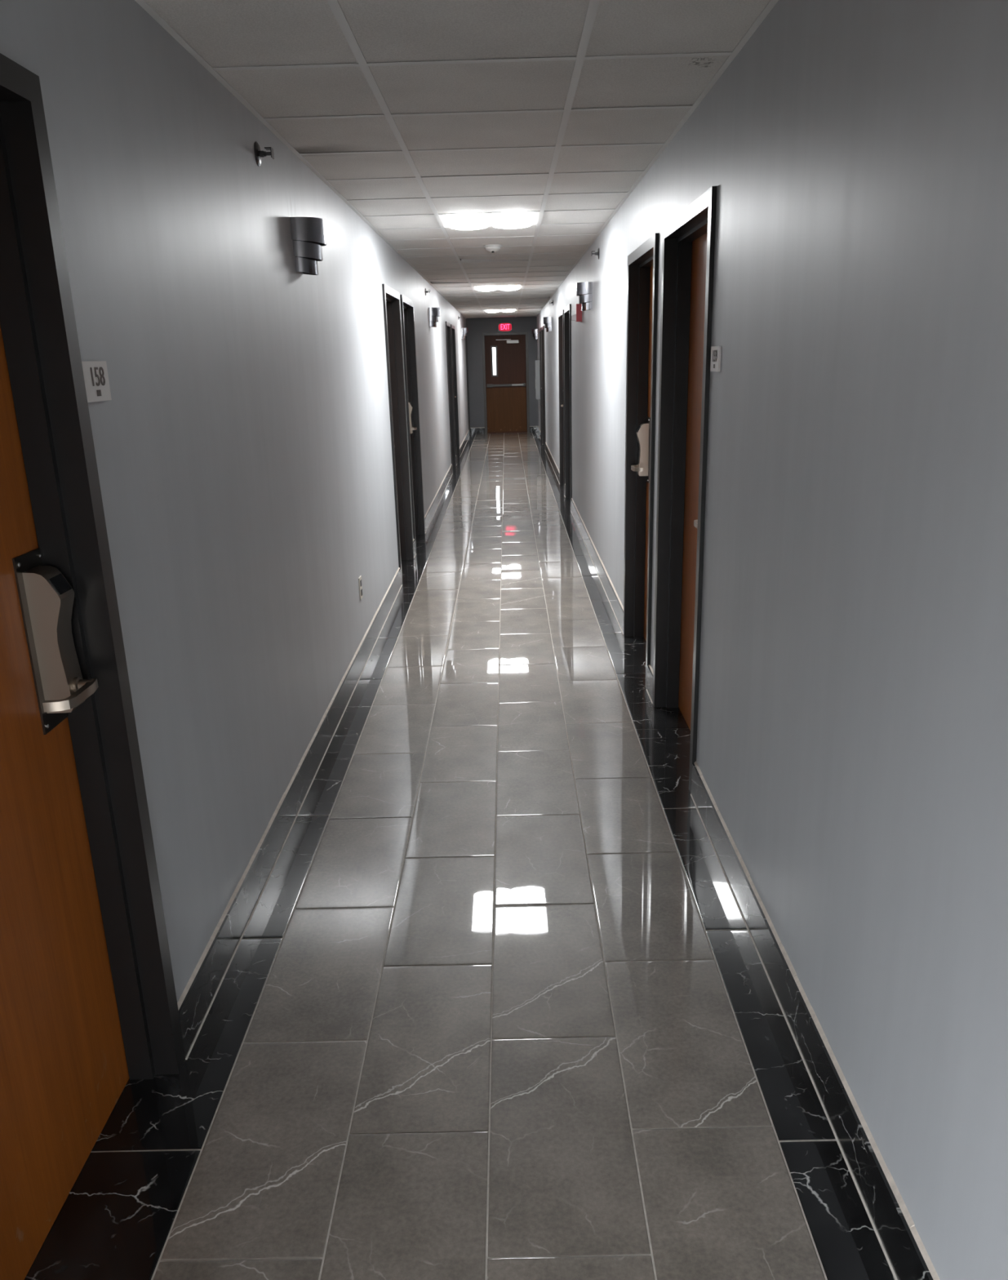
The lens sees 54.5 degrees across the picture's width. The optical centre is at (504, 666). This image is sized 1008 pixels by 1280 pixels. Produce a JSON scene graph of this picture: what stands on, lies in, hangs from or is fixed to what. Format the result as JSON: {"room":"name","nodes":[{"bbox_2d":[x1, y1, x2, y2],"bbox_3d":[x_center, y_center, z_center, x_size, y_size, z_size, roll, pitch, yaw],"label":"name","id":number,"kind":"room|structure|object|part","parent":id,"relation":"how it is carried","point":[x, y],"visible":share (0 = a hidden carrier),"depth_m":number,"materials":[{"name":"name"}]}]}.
{"room":"hotel corridor","nodes":[
{"label":"hotel corridor","id":0,"kind":"room"},
{"bbox_2d":[0,0,468,1002],"bbox_3d":[-0.882,-2.559,9.130,0.160,2.640,24.950,-1,18,1],"label":"wall","id":1,"kind":"structure","parent":0,"point":[242,443],"depth_m":2.75,"materials":[{"name":"grey paint"}]},
{"bbox_2d":[0,53,186,1279],"bbox_3d":[-0.881,0.108,1.556,0.175,2.083,1.010,-1,18,1],"label":"door","id":2,"kind":"structure","parent":1,"relation":"in","point":[89,1006],"depth_m":1.89,"materials":[{"name":"brown wood"}]},
{"bbox_3d":[-0.904,-0.049,1.916,0.004,0.350,0.110,-1,18,1],"label":"lock plate","id":3,"kind":"part","parent":2,"relation":"part of","materials":[{"name":"silver metal"}]},
{"bbox_3d":[-0.927,0.133,1.565,0.044,2.029,0.904,-1,18,1],"label":"panel","id":4,"kind":"part","parent":2,"relation":"part of","materials":[{"name":"orange wood"}]},
{"bbox_3d":[-0.834,0.055,1.891,0.052,0.034,0.144,-1,18,1],"label":"lever handle","id":5,"kind":"part","parent":2,"relation":"part of","materials":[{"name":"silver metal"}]},
{"bbox_2d":[81,360,111,402],"bbox_3d":[-0.817,-0.569,1.955,0.008,0.077,0.124,-1,18,1],"label":"room sign","id":6,"kind":"object","parent":1,"relation":"attached to","point":[95,372],"visible":0.98,"depth_m":1.95,"materials":[{"name":"grey"}]},
{"bbox_2d":[253,141,274,166],"bbox_3d":[-0.810,-1.735,3.312,0.053,0.076,0.076,-1,18,1],"label":"sprinkler","id":7,"kind":"object","parent":1,"relation":"attached to","point":[259,154],"visible":1,"depth_m":3.30,"materials":[{"name":"silver metal"}]},
{"bbox_3d":[-0.831,-1.735,3.312,0.010,0.076,0.076,-1,18,1],"label":"mounting plate","id":8,"kind":"part","parent":7,"relation":"part of","materials":[{"name":"silver metal"}]},
{"bbox_2d":[289,217,326,275],"bbox_3d":[-0.771,-1.681,3.927,0.116,0.203,0.208,-1,18,1],"label":"wall sconce","id":9,"kind":"object","parent":1,"relation":"attached to","point":[308,235],"visible":1,"depth_m":3.85,"materials":[{"name":"silver metal"}]},
{"bbox_2d":[177,430,469,1059],"bbox_3d":[-0.760,-1.386,9.501,0.018,0.135,24.950,-1,18,1],"label":"baseboard","id":10,"kind":"structure","parent":1,"relation":"attached to","point":[197,999],"depth_m":3.21,"materials":[{"name":"black tile"}]},
{"bbox_2d":[358,575,363,599],"bbox_3d":[-0.781,-0.428,5.336,0.009,0.120,0.072,-1,18,1],"label":"power outlet","id":11,"kind":"object","parent":1,"relation":"attached to","point":[360,576],"visible":1,"depth_m":5.32,"materials":[{"name":"beige plastic"}]},
{"bbox_2d":[382,284,413,584],"bbox_3d":[-0.871,-1.746,7.415,0.175,2.083,1.010,-1,18,1],"label":"door","id":12,"kind":"structure","parent":1,"relation":"in","point":[391,298],"depth_m":7.75,"materials":[{"name":"black wood"}]},
{"bbox_2d":[400,294,425,550],"bbox_3d":[-0.869,-2.107,8.559,0.175,2.083,1.010,-1,18,1],"label":"door","id":13,"kind":"structure","parent":1,"relation":"in","point":[406,304],"depth_m":8.88,"materials":[{"name":"black wood"}]},
{"bbox_3d":[-0.822,-2.160,8.894,0.052,0.034,0.144,-1,18,1],"label":"lever handle","id":14,"kind":"part","parent":13,"relation":"part of","materials":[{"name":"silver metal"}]},
{"bbox_2d":[428,307,439,327],"bbox_3d":[-0.759,-3.830,10.746,0.116,0.203,0.208,-1,18,1],"label":"wall sconce","id":15,"kind":"object","parent":1,"relation":"attached to","point":[433,313],"visible":1,"depth_m":10.67,"materials":[{"name":"silver metal"}]},
{"bbox_2d":[445,321,456,468],"bbox_3d":[-0.859,-3.950,14.385,0.175,2.083,1.010,-1,18,1],"label":"door","id":16,"kind":"structure","parent":1,"relation":"in","point":[447,324],"depth_m":14.70,"materials":[{"name":"black wood"}]},
{"bbox_2d":[450,324,459,457],"bbox_3d":[-0.857,-4.348,15.643,0.175,2.083,1.010,-1,18,1],"label":"door","id":17,"kind":"structure","parent":1,"relation":"in","point":[452,327],"depth_m":15.94,"materials":[{"name":"black wood"}]},
{"bbox_2d":[461,328,467,339],"bbox_3d":[-0.746,-6.313,18.562,0.116,0.203,0.208,-1,18,1],"label":"wall sconce","id":18,"kind":"object","parent":1,"relation":"attached to","point":[464,331],"visible":1,"depth_m":18.48,"materials":[{"name":"silver metal"}]},
{"bbox_2d":[465,336,470,434],"bbox_3d":[-0.848,-5.975,20.787,0.175,2.083,0.580,-1,18,1],"label":"door","id":19,"kind":"structure","parent":1,"relation":"in","point":[466,344],"depth_m":20.78,"materials":[{"name":"grey paint"}]},
{"bbox_2d":[144,0,770,318],"bbox_3d":[-0.084,-3.746,8.753,1.819,0.270,25.270,-1,18,1],"label":"ceiling","id":20,"kind":"structure","parent":0,"point":[225,33],"depth_m":3.14,"materials":[{"name":"tile"}]},
{"bbox_2d":[134,0,778,318],"bbox_3d":[-0.081,-3.631,8.789,1.499,0.036,24.950,-1,18,1],"label":"grid","id":21,"kind":"object","parent":20,"relation":"attached to","point":[593,6],"visible":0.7,"depth_m":3.35,"materials":[{"name":"white paint"}]},
{"bbox_2d":[439,212,539,230],"bbox_3d":[-0.086,-2.748,5.949,0.588,0.106,0.586,-1,18,1],"label":"ceiling light","id":22,"kind":"object","parent":20,"relation":"attached to","point":[518,220],"visible":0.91,"depth_m":5.88,"materials":[{"name":"white paint"}]},
{"bbox_2d":[483,244,502,253],"bbox_3d":[-0.083,-3.135,7.347,0.144,0.056,0.144,-1,18,1],"label":"smoke detector","id":23,"kind":"object","parent":20,"relation":"attached to","point":[492,248],"visible":1,"depth_m":7.30,"materials":[{"name":"white plastic"}]},
{"bbox_2d":[472,284,522,291],"bbox_3d":[-0.076,-4.587,11.761,0.588,0.106,0.586,-1,18,1],"label":"ceiling light","id":24,"kind":"object","parent":20,"relation":"attached to","point":[494,287],"visible":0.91,"depth_m":11.66,"materials":[{"name":"white plastic"}]},
{"bbox_2d":[484,309,516,312],"bbox_3d":[-0.067,-6.425,17.573,0.588,0.106,0.586,-1,18,1],"label":"ceiling light","id":25,"kind":"object","parent":20,"relation":"attached to","point":[501,310],"visible":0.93,"depth_m":17.41,"materials":[{"name":"white plastic"}]},
{"bbox_2d":[24,432,894,1279],"bbox_3d":[-0.018,-1.312,9.523,1.819,0.062,25.270,-1,18,1],"label":"floor","id":26,"kind":"structure","parent":0,"point":[497,1000],"depth_m":2.47,"materials":[{"name":"grey tile"}]},
{"bbox_2d":[466,316,537,434],"bbox_3d":[-0.032,-6.365,21.093,1.819,2.640,0.160,-1,18,1],"label":"wall","id":27,"kind":"structure","parent":0,"point":[476,326],"depth_m":20.94,"materials":[{"name":"grey paint"}]},
{"bbox_2d":[470,426,537,434],"bbox_3d":[0.000,-5.164,21.381,1.469,0.132,0.015,-1,18,1],"label":"baseboard","id":28,"kind":"structure","parent":27,"relation":"attached to","point":[473,430],"depth_m":21.38,"materials":[{"name":"black stone"}]},
{"bbox_2d":[497,322,512,332],"bbox_3d":[0.024,-7.184,20.724,0.310,0.190,0.049,-1,18,1],"label":"exit sign","id":29,"kind":"object","parent":27,"relation":"attached to","point":[502,326],"visible":1,"depth_m":20.70,"materials":[{"name":"red plastic"}]},
{"bbox_2d":[481,332,529,433],"bbox_3d":[0.045,-6.114,21.151,0.980,2.084,0.199,-1,18,1],"label":"door","id":30,"kind":"structure","parent":27,"relation":"in","point":[504,354],"depth_m":21.09,"materials":[{"name":"brown paint"}]},
{"bbox_3d":[0.059,-5.579,21.277,0.850,0.925,0.004,-1,18,1],"label":"kick plate","id":31,"kind":"part","parent":30,"relation":"part of","materials":[{"name":"brown wood"}]},
{"bbox_2d":[536,0,1007,1279],"bbox_3d":[0.777,-2.599,9.114,0.160,2.640,24.950,-1,18,1],"label":"wall","id":32,"kind":"structure","parent":0,"point":[852,748],"depth_m":1.85,"materials":[{"name":"grey paint"}]},
{"bbox_2d":[531,328,537,339],"bbox_3d":[0.640,-6.940,20.459,0.116,0.203,0.208,-1,18,1],"label":"wall sconce","id":33,"kind":"object","parent":32,"relation":"attached to","point":[535,332],"visible":1,"depth_m":20.38,"materials":[{"name":"silver metal"}]},
{"bbox_2d":[534,360,540,399],"bbox_3d":[0.672,-5.779,19.724,0.095,0.750,0.300,-1,18,1],"label":"upper cabinet","id":34,"kind":"object","parent":32,"relation":"attached to","point":[536,362],"visible":0.95,"depth_m":19.60,"materials":[{"name":"grey metal"}]},
{"bbox_3d":[0.642,-5.778,19.725,0.015,0.730,0.280,-1,18,1],"label":"cabinet door","id":35,"kind":"part","parent":34,"relation":"part of","materials":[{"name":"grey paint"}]},
{"bbox_2d":[539,328,542,439],"bbox_3d":[0.792,-5.359,18.698,0.175,2.083,1.010,-1,18,1],"label":"door","id":36,"kind":"structure","parent":32,"relation":"in","point":[540,341],"depth_m":19.03,"materials":[{"name":"black wood"}]},
{"bbox_2d":[541,325,546,444],"bbox_3d":[0.790,-4.991,17.535,0.175,2.083,1.010,-1,18,1],"label":"door","id":37,"kind":"structure","parent":32,"relation":"in","point":[543,326],"depth_m":17.79,"materials":[{"name":"black wood"}]},
{"bbox_2d":[543,316,551,332],"bbox_3d":[0.629,-4.965,14.213,0.116,0.203,0.208,-1,18,1],"label":"wall sconce","id":38,"kind":"object","parent":32,"relation":"attached to","point":[547,320],"visible":1,"depth_m":14.13,"materials":[{"name":"silver metal"}]},
{"bbox_2d":[558,309,564,484],"bbox_3d":[0.780,-3.194,11.852,0.175,2.083,1.010,-1,18,1],"label":"door","id":39,"kind":"structure","parent":32,"relation":"in","point":[561,315],"depth_m":12.17,"materials":[{"name":"black wood"}]},
{"bbox_2d":[564,303,572,498],"bbox_3d":[0.778,-2.823,10.680,0.175,2.083,1.010,-1,18,1],"label":"door","id":40,"kind":"structure","parent":32,"relation":"in","point":[567,310],"depth_m":10.99,"materials":[{"name":"black wood"}]},
{"bbox_2d":[571,303,582,322],"bbox_3d":[0.635,-3.096,8.574,0.088,0.153,0.128,-1,18,1],"label":"fire alarm","id":41,"kind":"object","parent":32,"relation":"attached to","point":[578,317],"visible":0.9,"depth_m":8.53,"materials":[{"name":"red plastic"}]},
{"bbox_2d":[576,281,592,311],"bbox_3d":[0.618,-2.858,7.569,0.116,0.203,0.208,-1,18,1],"label":"wall sconce","id":42,"kind":"object","parent":32,"relation":"attached to","point":[584,290],"visible":1,"depth_m":7.49,"materials":[{"name":"silver metal"}]},
{"bbox_2d":[591,248,599,259],"bbox_3d":[0.642,-2.900,6.875,0.053,0.076,0.076,-1,18,1],"label":"sprinkler","id":43,"kind":"object","parent":32,"relation":"attached to","point":[597,253],"visible":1,"depth_m":6.86,"materials":[{"name":"silver metal"}]},
{"bbox_3d":[0.663,-2.900,6.874,0.010,0.076,0.076,-1,18,1],"label":"mounting plate","id":44,"kind":"part","parent":43,"relation":"part of","materials":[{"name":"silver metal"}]},
{"bbox_2d":[623,232,658,688],"bbox_3d":[0.769,-1.032,5.016,0.175,2.083,1.010,-1,18,1],"label":"door","id":45,"kind":"structure","parent":32,"relation":"in","point":[642,262],"depth_m":5.33,"materials":[{"name":"grey paint"}]},
{"bbox_3d":[0.726,-1.082,5.351,0.052,0.034,0.144,-1,18,1],"label":"lever handle","id":46,"kind":"part","parent":45,"relation":"part of","materials":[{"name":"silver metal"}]},
{"bbox_3d":[0.792,-1.189,5.375,0.004,0.350,0.110,-1,18,1],"label":"lock plate","id":47,"kind":"part","parent":45,"relation":"part of","materials":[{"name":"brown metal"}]},
{"bbox_3d":[0.817,-1.008,5.024,0.044,2.029,0.904,-1,18,1],"label":"panel","id":48,"kind":"part","parent":45,"relation":"part of","materials":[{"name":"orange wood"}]},
{"bbox_2d":[653,186,716,793],"bbox_3d":[0.767,-0.665,3.856,0.175,2.083,1.010,-1,18,1],"label":"door","id":49,"kind":"structure","parent":32,"relation":"in","point":[688,244],"depth_m":4.13,"materials":[{"name":"brown wood"}]},
{"bbox_3d":[0.815,-0.641,3.863,0.044,2.029,0.904,-1,18,1],"label":"panel","id":50,"kind":"part","parent":49,"relation":"part of","materials":[{"name":"orange wood"}]},
{"bbox_3d":[0.723,-0.513,3.553,0.052,0.034,0.144,-1,18,1],"label":"lever handle","id":51,"kind":"part","parent":49,"relation":"part of","materials":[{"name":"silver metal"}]},
{"bbox_2d":[710,346,721,371],"bbox_3d":[0.676,-0.982,3.125,0.008,0.077,0.124,-1,18,1],"label":"room sign","id":52,"kind":"object","parent":32,"relation":"attached to","point":[715,362],"visible":1,"depth_m":3.11,"materials":[{"name":"grey"}]},
{"bbox_2d":[537,426,940,1279],"bbox_3d":[0.720,-1.422,9.487,0.018,0.135,24.950,-1,18,1],"label":"baseboard","id":53,"kind":"structure","parent":32,"relation":"attached to","point":[907,1257],"depth_m":2.21,"materials":[{"name":"black tile"}]}
]}

